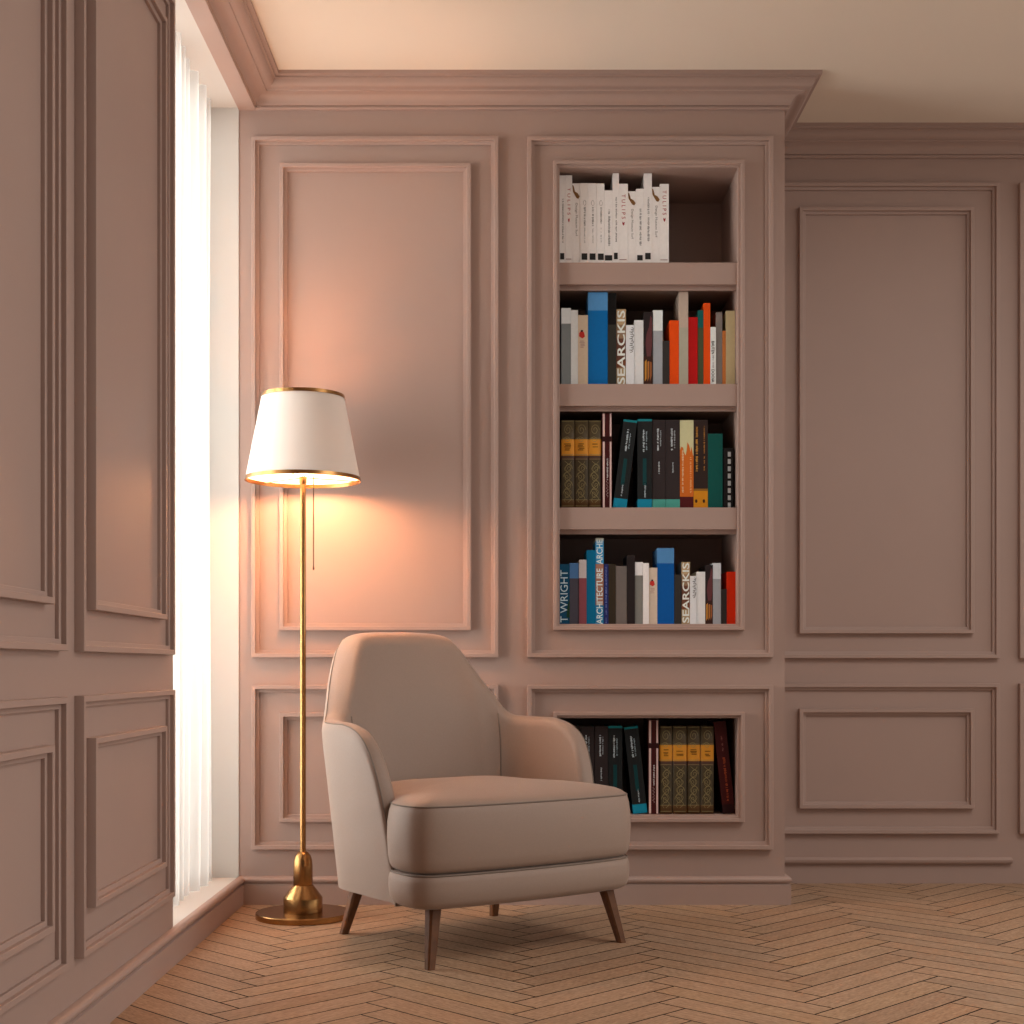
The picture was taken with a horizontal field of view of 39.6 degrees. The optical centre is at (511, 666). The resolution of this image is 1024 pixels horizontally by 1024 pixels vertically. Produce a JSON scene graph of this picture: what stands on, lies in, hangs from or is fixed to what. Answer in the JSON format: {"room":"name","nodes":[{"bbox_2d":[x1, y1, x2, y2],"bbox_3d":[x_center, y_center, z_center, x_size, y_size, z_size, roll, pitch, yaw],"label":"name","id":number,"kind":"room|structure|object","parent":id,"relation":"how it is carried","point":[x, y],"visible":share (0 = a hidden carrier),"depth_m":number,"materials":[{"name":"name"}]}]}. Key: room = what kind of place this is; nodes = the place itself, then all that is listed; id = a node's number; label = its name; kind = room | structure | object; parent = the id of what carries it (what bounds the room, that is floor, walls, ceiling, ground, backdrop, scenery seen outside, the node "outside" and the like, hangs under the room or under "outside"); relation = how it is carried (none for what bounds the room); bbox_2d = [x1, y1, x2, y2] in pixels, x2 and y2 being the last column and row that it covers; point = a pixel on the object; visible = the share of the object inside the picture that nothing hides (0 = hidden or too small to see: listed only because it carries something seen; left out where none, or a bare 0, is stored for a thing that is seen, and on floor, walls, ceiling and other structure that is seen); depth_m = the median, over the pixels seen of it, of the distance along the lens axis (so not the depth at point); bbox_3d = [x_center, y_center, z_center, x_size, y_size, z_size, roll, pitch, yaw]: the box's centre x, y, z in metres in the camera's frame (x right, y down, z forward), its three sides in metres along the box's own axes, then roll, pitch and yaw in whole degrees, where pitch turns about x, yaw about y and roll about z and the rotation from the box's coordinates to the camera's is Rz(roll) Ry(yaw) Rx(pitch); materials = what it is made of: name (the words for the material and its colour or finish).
{"room":"library","nodes":[
{"label":"library","id":0,"kind":"room"},
{"bbox_2d":[0,0,172,1023],"bbox_3d":[-1.040,-0.579,1.920,0.260,2.737,5.640,0,0,0],"label":"wall","id":1,"kind":"structure","parent":0,"point":[127,29],"depth_m":3.16,"materials":[{"name":"paint"}]},
{"bbox_2d":[0,0,54,603],"bbox_3d":[-0.900,-0.897,2.453,0.022,1.551,0.635,0,0,0],"label":"trim","id":2,"kind":"structure","parent":1,"relation":"attached to","point":[46,595],"depth_m":2.76,"materials":[{"name":"paint"}]},
{"bbox_2d":[0,745,54,962],"bbox_3d":[-0.900,0.334,2.453,0.022,0.363,0.635,0,0,0],"label":"trim","id":3,"kind":"structure","parent":1,"relation":"attached to","point":[29,936],"depth_m":2.75,"materials":[{"name":"paint"}]},
{"bbox_2d":[0,0,68,650],"bbox_3d":[-0.900,-0.897,2.453,0.022,1.730,0.805,0,0,0],"label":"trim","id":4,"kind":"structure","parent":1,"relation":"attached to","point":[61,641],"depth_m":2.84,"materials":[{"name":"paint"}]},
{"bbox_2d":[0,697,68,1014],"bbox_3d":[-0.900,0.333,2.453,0.022,0.546,0.805,0,0,0],"label":"trim","id":5,"kind":"structure","parent":1,"relation":"attached to","point":[35,981],"depth_m":2.83,"materials":[{"name":"paint"}]},
{"bbox_2d":[74,0,174,654],"bbox_3d":[-0.900,-0.897,3.358,0.022,1.730,0.803,0,0,0],"label":"trim","id":6,"kind":"structure","parent":1,"relation":"attached to","point":[80,643],"depth_m":2.96,"materials":[{"name":"paint"}]},
{"bbox_2d":[74,690,174,958],"bbox_3d":[-0.900,0.333,3.358,0.022,0.546,0.803,0,0,0],"label":"trim","id":7,"kind":"structure","parent":1,"relation":"attached to","point":[83,947],"depth_m":3.08,"materials":[{"name":"paint"}]},
{"bbox_2d":[87,0,166,619],"bbox_3d":[-0.900,-0.897,3.357,0.022,1.551,0.631,0,0,0],"label":"trim","id":8,"kind":"structure","parent":1,"relation":"attached to","point":[93,604],"depth_m":3.05,"materials":[{"name":"paint"}]},
{"bbox_2d":[87,726,166,907],"bbox_3d":[-0.900,0.334,3.357,0.022,0.363,0.631,0,0,0],"label":"trim","id":9,"kind":"structure","parent":1,"relation":"attached to","point":[95,897],"depth_m":3.21,"materials":[{"name":"paint"}]},
{"bbox_2d":[47,876,243,1023],"bbox_3d":[-0.899,0.744,1.920,0.021,0.093,5.640,0,0,0],"label":"baseboard","id":10,"kind":"structure","parent":1,"relation":"attached to","point":[109,998],"depth_m":3.52,"materials":[{"name":"paint"}]},
{"bbox_2d":[173,31,211,905],"bbox_3d":[-1.005,-0.581,4.279,0.068,2.561,0.909,0,0,0],"label":"curtain","id":11,"kind":"object","parent":1,"relation":"hanging from","point":[192,657],"visible":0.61,"depth_m":4.43,"materials":[{"name":"white fabric"}]},
{"bbox_2d":[173,878,235,925],"bbox_3d":[-1.040,0.704,4.277,0.260,0.004,0.920,0,0,0],"label":"windowsill","id":12,"kind":"structure","parent":1,"relation":"attached to","point":[195,899],"depth_m":4.31,"materials":[{"name":"white paint"}]},
{"bbox_2d":[175,0,237,107],"bbox_3d":[-1.040,-1.865,4.277,0.260,0.004,0.920,0,0,0],"label":"trim","id":13,"kind":"structure","parent":1,"relation":"attached to","point":[202,61],"depth_m":4.35,"materials":[{"name":"white paint"}]},
{"bbox_2d":[239,110,784,875],"bbox_3d":[-0.001,-0.579,4.965,1.819,2.737,0.450,0,0,0],"label":"wall","id":14,"kind":"structure","parent":0,"point":[375,260],"depth_m":4.74,"materials":[{"name":"paint"}]},
{"bbox_2d":[209,108,238,877],"bbox_3d":[-1.040,-0.581,4.788,0.260,2.565,0.103,0,0,0],"label":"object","id":15,"kind":"structure","parent":14,"relation":"attached to","point":[224,157],"depth_m":4.74,"materials":[{"name":"white fabric"}]},
{"bbox_2d":[279,713,331,821],"bbox_3d":[-0.455,0.334,4.730,0.636,0.363,0.022,0,0,0],"label":"trim","id":16,"kind":"structure","parent":14,"relation":"attached to","point":[283,717],"depth_m":4.72,"materials":[{"name":"paint"}]},
{"bbox_2d":[251,136,497,656],"bbox_3d":[-0.456,-0.897,4.730,0.820,1.730,0.022,0,0,0],"label":"trim","id":17,"kind":"structure","parent":14,"relation":"attached to","point":[256,141],"depth_m":4.72,"materials":[{"name":"paint"}]},
{"bbox_2d":[251,685,497,849],"bbox_3d":[-0.456,0.333,4.730,0.820,0.546,0.022,0,0,0],"label":"trim","id":18,"kind":"structure","parent":14,"relation":"attached to","point":[256,844],"depth_m":4.72,"materials":[{"name":"paint"}]},
{"bbox_2d":[279,163,470,629],"bbox_3d":[-0.455,-0.897,4.730,0.636,1.551,0.022,0,0,0],"label":"trim","id":19,"kind":"structure","parent":14,"relation":"attached to","point":[284,168],"depth_m":4.72,"materials":[{"name":"paint"}]},
{"bbox_2d":[185,0,1023,158],"bbox_3d":[1.645,-1.901,2.145,5.110,0.092,6.090,0,0,0],"label":"trim","id":20,"kind":"structure","parent":14,"relation":"attached to","point":[232,31],"depth_m":4.69,"materials":[{"name":"paint"}]},
{"bbox_2d":[240,857,1012,904],"bbox_3d":[0.456,0.742,4.955,2.732,0.096,0.471,0,0,0],"label":"baseboard","id":21,"kind":"structure","parent":14,"relation":"attached to","point":[257,890],"depth_m":4.72,"materials":[{"name":"paint"}]},
{"bbox_2d":[560,168,737,814],"bbox_3d":[0.455,-0.584,4.923,0.605,2.168,0.365,0,0,0],"label":"bookcase","id":22,"kind":"object","parent":14,"relation":"in","point":[703,202],"visible":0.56,"depth_m":4.80,"materials":[{"name":"paint"}]},
{"bbox_2d":[560,564,569,623],"bbox_3d":[0.177,-0.245,4.868,0.034,0.202,0.170,0,0,0],"label":"book","id":23,"kind":"object","parent":22,"relation":"on","point":[564,568],"visible":0.89,"depth_m":4.78,"materials":[{"name":"paper"}]},
{"bbox_2d":[560,308,570,383],"bbox_3d":[0.182,-1.076,4.865,0.032,0.262,0.170,0,0,0],"label":"book","id":24,"kind":"object","parent":22,"relation":"on","point":[565,316],"visible":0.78,"depth_m":4.78,"materials":[{"name":"paper"}]},
{"bbox_2d":[560,420,573,507],"bbox_3d":[0.188,-0.681,4.867,0.044,0.298,0.171,0,0,0],"label":"book","id":25,"kind":"object","parent":22,"relation":"on","point":[566,426],"visible":0.98,"depth_m":4.78,"materials":[{"name":"paper"}]},
{"bbox_2d":[565,175,571,262],"bbox_3d":[0.191,-1.502,4.867,0.022,0.304,0.170,0,0,0],"label":"book","id":26,"kind":"object","parent":22,"relation":"on","point":[568,178],"visible":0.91,"depth_m":4.78,"materials":[{"name":"paper"}]},
{"bbox_2d":[569,563,578,623],"bbox_3d":[0.210,-0.247,4.867,0.031,0.206,0.170,0,0,0],"label":"book","id":27,"kind":"object","parent":22,"relation":"on","point":[574,567],"visible":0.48,"depth_m":4.78,"materials":[{"name":"paper"}]},
{"bbox_2d":[571,310,577,383],"bbox_3d":[0.210,-1.072,4.867,0.023,0.255,0.170,0,0,0],"label":"book","id":28,"kind":"object","parent":22,"relation":"on","point":[574,313],"visible":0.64,"depth_m":4.78,"materials":[{"name":"paper"}]},
{"bbox_2d":[572,183,579,262],"bbox_3d":[0.216,-1.488,4.868,0.025,0.277,0.170,0,0,0],"label":"book","id":29,"kind":"object","parent":22,"relation":"on","point":[575,186],"visible":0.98,"depth_m":4.78,"materials":[{"name":"paper"}]},
{"bbox_2d":[574,420,587,507],"bbox_3d":[0.233,-0.681,4.867,0.046,0.298,0.171,0,0,0],"label":"book","id":30,"kind":"object","parent":22,"relation":"on","point":[580,426],"visible":0.98,"depth_m":4.78,"materials":[{"name":"paper"}]},
{"bbox_2d":[578,315,587,383],"bbox_3d":[0.239,-1.064,4.867,0.033,0.238,0.171,0,0,0],"label":"book","id":31,"kind":"object","parent":22,"relation":"on","point":[582,319],"visible":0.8,"depth_m":4.78,"materials":[{"name":"paper"}]},
{"bbox_2d":[580,183,587,262],"bbox_3d":[0.242,-1.488,4.866,0.026,0.277,0.170,0,0,0],"label":"book","id":32,"kind":"object","parent":22,"relation":"on","point":[583,186],"visible":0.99,"depth_m":4.78,"materials":[{"name":"paper"}]},
{"bbox_2d":[584,550,594,623],"bbox_3d":[0.266,-0.269,4.867,0.030,0.249,0.170,0,0,0],"label":"book","id":33,"kind":"object","parent":22,"relation":"on","point":[589,555],"visible":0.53,"depth_m":4.78,"materials":[{"name":"paper"}]},
{"bbox_2d":[588,183,595,262],"bbox_3d":[0.269,-1.488,4.867,0.027,0.277,0.170,0,0,0],"label":"book","id":34,"kind":"object","parent":22,"relation":"on","point":[591,186],"visible":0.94,"depth_m":4.78,"materials":[{"name":"paper"}]},
{"bbox_2d":[588,420,601,507],"bbox_3d":[0.279,-0.681,4.867,0.044,0.298,0.171,0,0,0],"label":"book","id":35,"kind":"object","parent":22,"relation":"on","point":[594,426],"visible":0.98,"depth_m":4.78,"materials":[{"name":"paper"}]},
{"bbox_2d":[585,292,607,383],"bbox_3d":[0.289,-1.103,4.867,0.066,0.316,0.170,0,0,0],"label":"book","id":36,"kind":"object","parent":22,"relation":"on","point":[596,307],"visible":0.74,"depth_m":4.78,"materials":[{"name":"paper"}]},
{"bbox_2d":[593,538,603,623],"bbox_3d":[0.295,-0.289,4.869,0.027,0.290,0.170,0,0,0],"label":"book","id":37,"kind":"object","parent":22,"relation":"on","point":[598,543],"visible":0.96,"depth_m":4.79,"materials":[{"name":"paper"}]},
{"bbox_2d":[592,724,607,785],"bbox_3d":[0.300,0.347,4.867,0.044,0.294,0.170,0,0,0],"label":"book","id":38,"kind":"object","parent":22,"relation":"on","point":[600,732],"visible":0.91,"depth_m":4.78,"materials":[{"name":"paper"}]},
{"bbox_2d":[596,183,603,262],"bbox_3d":[0.297,-1.488,4.869,0.027,0.277,0.170,0,0,0],"label":"book","id":39,"kind":"object","parent":22,"relation":"on","point":[599,186],"visible":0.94,"depth_m":4.78,"materials":[{"name":"paper"}]},
{"bbox_2d":[600,413,611,507],"bbox_3d":[0.319,-0.693,4.865,0.033,0.321,0.171,0,0,0],"label":"book","id":40,"kind":"object","parent":22,"relation":"on","point":[606,418],"visible":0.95,"depth_m":4.78,"materials":[{"name":"paper"}]},
{"bbox_2d":[604,190,612,262],"bbox_3d":[0.325,-1.476,4.867,0.027,0.254,0.170,0,0,0],"label":"book","id":41,"kind":"object","parent":22,"relation":"on","point":[608,194],"visible":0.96,"depth_m":4.78,"materials":[{"name":"paper"}]},
{"bbox_2d":[608,293,615,383],"bbox_3d":[0.337,-1.101,4.865,0.028,0.312,0.170,0,0,0],"label":"book","id":42,"kind":"object","parent":22,"relation":"on","point":[611,296],"visible":0.65,"depth_m":4.78,"materials":[{"name":"paper"}]},
{"bbox_2d":[608,564,615,623],"bbox_3d":[0.337,-0.245,4.867,0.024,0.202,0.170,0,0,0],"label":"book","id":43,"kind":"object","parent":22,"relation":"on","point":[611,567],"visible":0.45,"depth_m":4.78,"materials":[{"name":"paper"}]},
{"bbox_2d":[605,724,621,789],"bbox_3d":[0.347,0.346,4.867,0.047,0.296,0.170,0,0,0],"label":"book","id":44,"kind":"object","parent":22,"relation":"on","point":[614,731],"visible":0.67,"depth_m":4.78,"materials":[{"name":"paper"}]},
{"bbox_2d":[609,173,618,262],"bbox_3d":[0.349,-1.505,4.866,0.021,0.311,0.170,0,0,0],"label":"book","id":45,"kind":"object","parent":22,"relation":"on","point":[614,185],"visible":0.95,"depth_m":4.78,"materials":[{"name":"paper"}]},
{"bbox_2d":[616,309,625,383],"bbox_3d":[0.367,-1.074,4.868,0.032,0.259,0.170,0,0,0],"label":"book","id":46,"kind":"object","parent":22,"relation":"on","point":[620,313],"visible":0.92,"depth_m":4.78,"materials":[{"name":"paper"}]},
{"bbox_2d":[616,566,626,623],"bbox_3d":[0.368,-0.242,4.868,0.037,0.196,0.170,0,0,0],"label":"book","id":47,"kind":"object","parent":22,"relation":"on","point":[621,571],"visible":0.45,"depth_m":4.78,"materials":[{"name":"paper"}]},
{"bbox_2d":[619,184,627,262],"bbox_3d":[0.375,-1.487,4.867,0.030,0.275,0.170,0,0,0],"label":"book","id":48,"kind":"object","parent":22,"relation":"on","point":[623,188],"visible":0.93,"depth_m":4.78,"materials":[{"name":"paper"}]},
{"bbox_2d":[612,419,636,507],"bbox_3d":[0.380,-0.683,4.867,0.082,0.301,0.170,0,0,0],"label":"book","id":49,"kind":"object","parent":22,"relation":"on","point":[623,465],"visible":0.94,"depth_m":4.78,"materials":[{"name":"paper"}]},
{"bbox_2d":[623,555,634,623],"bbox_3d":[0.400,-0.260,4.866,0.026,0.232,0.170,0,0,0],"label":"book","id":50,"kind":"object","parent":22,"relation":"on","point":[629,560],"visible":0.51,"depth_m":4.78,"materials":[{"name":"paper"}]},
{"bbox_2d":[628,191,635,262],"bbox_3d":[0.403,-1.475,4.867,0.026,0.250,0.170,0,0,0],"label":"book","id":51,"kind":"object","parent":22,"relation":"on","point":[631,194],"visible":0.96,"depth_m":4.78,"materials":[{"name":"paper"}]},
{"bbox_2d":[622,724,646,813],"bbox_3d":[0.416,0.346,4.868,0.078,0.296,0.170,0,0,0],"label":"book","id":52,"kind":"object","parent":22,"relation":"on","point":[630,740],"visible":0.98,"depth_m":4.78,"materials":[{"name":"paper"}]},
{"bbox_2d":[633,320,642,383],"bbox_3d":[0.426,-1.055,4.867,0.030,0.222,0.170,0,0,0],"label":"book","id":53,"kind":"object","parent":22,"relation":"on","point":[638,324],"visible":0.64,"depth_m":4.78,"materials":[{"name":"paper"}]},
{"bbox_2d":[635,562,642,623],"bbox_3d":[0.427,-0.248,4.869,0.026,0.209,0.170,0,0,0],"label":"book","id":54,"kind":"object","parent":22,"relation":"on","point":[638,565],"visible":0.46,"depth_m":4.78,"materials":[{"name":"paper"}]},
{"bbox_2d":[636,189,643,262],"bbox_3d":[0.430,-1.479,4.868,0.026,0.259,0.170,0,0,0],"label":"book","id":55,"kind":"object","parent":22,"relation":"on","point":[639,192],"visible":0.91,"depth_m":4.78,"materials":[{"name":"paper"}]},
{"bbox_2d":[633,419,651,507],"bbox_3d":[0.446,-0.683,4.866,0.048,0.301,0.170,0,0,0],"label":"book","id":56,"kind":"object","parent":22,"relation":"on","point":[642,453],"visible":0.95,"depth_m":4.78,"materials":[{"name":"paper"}]},
{"bbox_2d":[640,173,651,262],"bbox_3d":[0.457,-1.505,4.867,0.026,0.311,0.170,0,0,0],"label":"book","id":57,"kind":"object","parent":22,"relation":"on","point":[646,184],"visible":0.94,"depth_m":4.78,"materials":[{"name":"paper"}]},
{"bbox_2d":[641,312,652,383],"bbox_3d":[0.458,-1.069,4.866,0.030,0.248,0.170,0,0,0],"label":"book","id":58,"kind":"object","parent":22,"relation":"on","point":[647,317],"visible":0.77,"depth_m":4.78,"materials":[{"name":"paper"}]},
{"bbox_2d":[644,718,658,813],"bbox_3d":[0.475,0.336,4.865,0.035,0.316,0.171,0,0,0],"label":"book","id":59,"kind":"object","parent":22,"relation":"on","point":[651,725],"visible":0.98,"depth_m":4.78,"materials":[{"name":"paper"}]},
{"bbox_2d":[652,187,659,262],"bbox_3d":[0.484,-1.482,4.868,0.026,0.265,0.170,0,0,0],"label":"book","id":60,"kind":"object","parent":22,"relation":"on","point":[655,190],"visible":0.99,"depth_m":4.78,"materials":[{"name":"paper"}]},
{"bbox_2d":[652,310,662,383],"bbox_3d":[0.490,-1.072,4.868,0.032,0.255,0.170,0,0,0],"label":"book","id":61,"kind":"object","parent":22,"relation":"on","point":[657,314],"visible":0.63,"depth_m":4.78,"materials":[{"name":"paper"}]},
{"bbox_2d":[652,420,665,507],"bbox_3d":[0.494,-0.682,4.869,0.044,0.299,0.170,0,0,0],"label":"book","id":62,"kind":"object","parent":22,"relation":"on","point":[658,426],"visible":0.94,"depth_m":4.78,"materials":[{"name":"paper"}]},
{"bbox_2d":[652,548,673,623],"bbox_3d":[0.517,-0.272,4.868,0.056,0.256,0.170,0,0,0],"label":"book","id":63,"kind":"object","parent":22,"relation":"on","point":[662,558],"visible":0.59,"depth_m":4.78,"materials":[{"name":"paper"}]},
{"bbox_2d":[659,184,668,262],"bbox_3d":[0.513,-1.487,4.869,0.030,0.275,0.170,0,0,0],"label":"book","id":64,"kind":"object","parent":22,"relation":"on","point":[664,188],"visible":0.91,"depth_m":4.78,"materials":[{"name":"paper"}]},
{"bbox_2d":[659,724,671,813],"bbox_3d":[0.517,0.346,4.867,0.043,0.296,0.171,0,0,0],"label":"book","id":65,"kind":"object","parent":22,"relation":"on","point":[665,731],"visible":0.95,"depth_m":4.78,"materials":[{"name":"paper"}]},
{"bbox_2d":[664,320,678,383],"bbox_3d":[0.545,-1.055,4.866,0.031,0.221,0.170,0,0,0],"label":"book","id":66,"kind":"object","parent":22,"relation":"on","point":[671,333],"visible":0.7,"depth_m":4.78,"materials":[{"name":"paper"}]},
{"bbox_2d":[666,420,679,507],"bbox_3d":[0.541,-0.682,4.868,0.047,0.299,0.170,0,0,0],"label":"book","id":67,"kind":"object","parent":22,"relation":"on","point":[672,426],"visible":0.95,"depth_m":4.78,"materials":[{"name":"paper"}]},
{"bbox_2d":[668,724,686,813],"bbox_3d":[0.564,0.346,4.865,0.047,0.296,0.171,0,0,0],"label":"book","id":68,"kind":"object","parent":22,"relation":"on","point":[679,732],"visible":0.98,"depth_m":4.78,"materials":[{"name":"paper"}]},
{"bbox_2d":[673,292,687,383],"bbox_3d":[0.577,-1.103,4.866,0.031,0.317,0.170,0,0,0],"label":"book","id":69,"kind":"object","parent":22,"relation":"on","point":[680,306],"visible":0.72,"depth_m":4.78,"materials":[{"name":"paper"}]},
{"bbox_2d":[676,562,689,623],"bbox_3d":[0.584,-0.248,4.865,0.027,0.209,0.170,0,0,0],"label":"book","id":70,"kind":"object","parent":22,"relation":"on","point":[683,568],"visible":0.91,"depth_m":4.78,"materials":[{"name":"paper"}]},
{"bbox_2d":[680,420,693,507],"bbox_3d":[0.588,-0.681,4.868,0.046,0.298,0.171,0,0,0],"label":"book","id":71,"kind":"object","parent":22,"relation":"on","point":[686,426],"visible":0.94,"depth_m":4.78,"materials":[{"name":"paper"}]},
{"bbox_2d":[682,724,699,813],"bbox_3d":[0.611,0.346,4.868,0.044,0.296,0.171,0,0,0],"label":"book","id":72,"kind":"object","parent":22,"relation":"on","point":[693,731],"visible":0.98,"depth_m":4.79,"materials":[{"name":"paper"}]},
{"bbox_2d":[688,317,697,383],"bbox_3d":[0.609,-1.060,4.868,0.031,0.232,0.170,0,0,0],"label":"book","id":73,"kind":"object","parent":22,"relation":"on","point":[692,321],"visible":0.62,"depth_m":4.78,"materials":[{"name":"paper"}]},
{"bbox_2d":[690,572,704,623],"bbox_3d":[0.635,-0.232,4.867,0.029,0.176,0.170,0,0,0],"label":"book","id":74,"kind":"object","parent":22,"relation":"on","point":[700,576],"visible":0.51,"depth_m":4.78,"materials":[{"name":"paper"}]},
{"bbox_2d":[694,420,707,507],"bbox_3d":[0.635,-0.682,4.868,0.048,0.299,0.170,0,0,0],"label":"book","id":75,"kind":"object","parent":22,"relation":"on","point":[700,426],"visible":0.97,"depth_m":4.78,"materials":[{"name":"paper"}]},
{"bbox_2d":[696,724,713,813],"bbox_3d":[0.657,0.346,4.866,0.044,0.296,0.171,0,0,0],"label":"book","id":76,"kind":"object","parent":22,"relation":"on","point":[706,731],"visible":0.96,"depth_m":4.78,"materials":[{"name":"paper"}]},
{"bbox_2d":[700,303,709,383],"bbox_3d":[0.655,-1.084,4.867,0.022,0.279,0.170,0,0,0],"label":"book","id":77,"kind":"object","parent":22,"relation":"on","point":[705,307],"visible":0.6,"depth_m":4.78,"materials":[{"name":"paper"}]},
{"bbox_2d":[699,565,712,623],"bbox_3d":[0.663,-0.243,4.866,0.025,0.199,0.170,0,0,0],"label":"book","id":78,"kind":"object","parent":22,"relation":"on","point":[708,569],"visible":0.68,"depth_m":4.78,"materials":[{"name":"paper"}]},
{"bbox_2d":[708,434,722,507],"bbox_3d":[0.684,-0.659,4.868,0.049,0.252,0.170,0,0,0],"label":"book","id":79,"kind":"object","parent":22,"relation":"on","point":[715,441],"visible":0.64,"depth_m":4.78,"materials":[{"name":"paper"}]},
{"bbox_2d":[710,563,720,623],"bbox_3d":[0.689,-0.247,4.866,0.026,0.206,0.170,0,0,0],"label":"book","id":80,"kind":"object","parent":22,"relation":"on","point":[716,566],"visible":0.48,"depth_m":4.78,"materials":[{"name":"paper"}]},
{"bbox_2d":[710,312,721,383],"bbox_3d":[0.697,-1.069,4.869,0.021,0.248,0.170,0,0,0],"label":"book","id":81,"kind":"object","parent":22,"relation":"on","point":[716,321],"visible":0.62,"depth_m":4.78,"materials":[{"name":"paper"}]},
{"bbox_2d":[707,719,734,813],"bbox_3d":[0.714,0.338,4.869,0.071,0.313,0.170,0,0,0],"label":"book","id":82,"kind":"object","parent":22,"relation":"on","point":[723,791],"visible":0.99,"depth_m":4.79,"materials":[{"name":"paper"}]},
{"bbox_2d":[721,572,734,623],"bbox_3d":[0.737,-0.232,4.867,0.029,0.176,0.170,0,0,0],"label":"book","id":83,"kind":"object","parent":22,"relation":"on","point":[727,578],"visible":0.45,"depth_m":4.78,"materials":[{"name":"paper"}]},
{"bbox_2d":[722,311,734,383],"bbox_3d":[0.735,-1.071,4.868,0.030,0.253,0.170,0,0,0],"label":"book","id":84,"kind":"object","parent":22,"relation":"on","point":[728,319],"visible":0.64,"depth_m":4.78,"materials":[{"name":"paper"}]},
{"bbox_2d":[723,448,733,507],"bbox_3d":[0.729,-0.634,4.869,0.033,0.204,0.170,0,0,0],"label":"book","id":85,"kind":"object","parent":22,"relation":"on","point":[728,453],"visible":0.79,"depth_m":4.79,"materials":[{"name":"paper"}]},
{"bbox_2d":[553,160,744,629],"bbox_3d":[0.455,-0.902,4.730,0.634,1.559,0.022,0,0,0],"label":"trim","id":86,"kind":"structure","parent":14,"relation":"attached to","point":[557,164],"depth_m":4.72,"materials":[{"name":"paint"}]},
{"bbox_2d":[553,712,744,821],"bbox_3d":[0.455,0.332,4.730,0.634,0.366,0.022,0,0,0],"label":"trim","id":87,"kind":"structure","parent":14,"relation":"attached to","point":[740,817],"depth_m":4.72,"materials":[{"name":"paint"}]},
{"bbox_2d":[527,136,772,656],"bbox_3d":[0.459,-0.897,4.730,0.816,1.730,0.022,0,0,0],"label":"trim","id":88,"kind":"structure","parent":14,"relation":"attached to","point":[532,141],"depth_m":4.72,"materials":[{"name":"paint"}]},
{"bbox_2d":[527,685,772,849],"bbox_3d":[0.459,0.333,4.730,0.816,0.546,0.022,0,0,0],"label":"trim","id":89,"kind":"structure","parent":14,"relation":"attached to","point":[531,689],"depth_m":4.72,"materials":[{"name":"paint"}]},
{"bbox_2d":[109,883,1023,1023],"bbox_3d":[1.620,0.791,2.155,5.160,0.002,6.110,0,0,0],"label":"floor","id":90,"kind":"structure","parent":0,"point":[840,953],"depth_m":3.74,"materials":[{"name":"brown wood"}]},
{"bbox_2d":[244,387,360,925],"bbox_3d":[-0.659,-0.034,4.485,0.365,1.647,0.365,0,0,0],"label":"floor lamp","id":91,"kind":"object","parent":90,"relation":"on","point":[302,438],"visible":0.96,"depth_m":4.39,"materials":[{"name":"gold metal"}]},
{"bbox_2d":[322,632,630,970],"bbox_3d":[-0.153,0.340,4.187,0.766,0.900,0.814,0,0,-35],"label":"armchair","id":92,"kind":"object","parent":90,"relation":"on","point":[442,796],"visible":1,"depth_m":4.00,"materials":[{"name":"beige fabric"}]},
{"bbox_2d":[387,776,630,874],"bbox_3d":[-0.096,0.433,4.106,0.752,0.221,0.618,0,0,-35],"label":"seat cushion","id":93,"kind":"object","parent":92,"relation":"on","point":[437,825],"depth_m":3.84,"materials":[{"name":"beige fabric"}]},
{"bbox_2d":[251,0,1023,122],"bbox_3d":[1.495,-1.997,2.245,5.410,0.100,6.290,0,0,0],"label":"ceiling","id":94,"kind":"structure","parent":0,"point":[881,61],"depth_m":4.42,"materials":[{"name":"paint"}]},
{"bbox_2d":[785,159,1023,882],"bbox_3d":[2.454,-0.579,5.290,3.491,2.737,0.200,0,0,0],"label":"wall","id":95,"kind":"structure","parent":0,"point":[886,294],"depth_m":5.19,"materials":[{"name":"paint"}]},
{"bbox_2d":[799,207,973,633],"bbox_3d":[1.363,-0.897,5.180,0.635,1.551,0.022,0,0,0],"label":"trim","id":96,"kind":"structure","parent":95,"relation":"attached to","point":[803,211],"depth_m":5.18,"materials":[{"name":"paint"}]},
{"bbox_2d":[799,709,973,808],"bbox_3d":[1.363,0.334,5.180,0.635,0.363,0.022,0,0,0],"label":"trim","id":97,"kind":"structure","parent":95,"relation":"attached to","point":[969,804],"depth_m":5.17,"materials":[{"name":"paint"}]},
{"bbox_2d":[785,182,999,657],"bbox_3d":[1.363,-0.897,5.180,0.821,1.730,0.022,0,0,0],"label":"trim","id":98,"kind":"structure","parent":95,"relation":"attached to","point":[994,187],"depth_m":5.17,"materials":[{"name":"paint"}]},
{"bbox_2d":[785,683,999,833],"bbox_3d":[1.363,0.333,5.180,0.821,0.546,0.022,0,0,0],"label":"trim","id":99,"kind":"structure","parent":95,"relation":"attached to","point":[995,687],"depth_m":5.17,"materials":[{"name":"paint"}]},
{"bbox_2d":[1018,182,1023,657],"bbox_3d":[2.257,-0.897,5.180,0.821,1.730,0.022,0,0,0],"label":"trim","id":100,"kind":"structure","parent":95,"relation":"attached to","point":[1021,184],"depth_m":5.17,"materials":[{"name":"paint"}]},
{"bbox_2d":[1018,683,1023,833],"bbox_3d":[2.257,0.333,5.180,0.821,0.546,0.022,0,0,0],"label":"trim","id":101,"kind":"structure","parent":95,"relation":"attached to","point":[1020,685],"depth_m":5.17,"materials":[{"name":"paint"}]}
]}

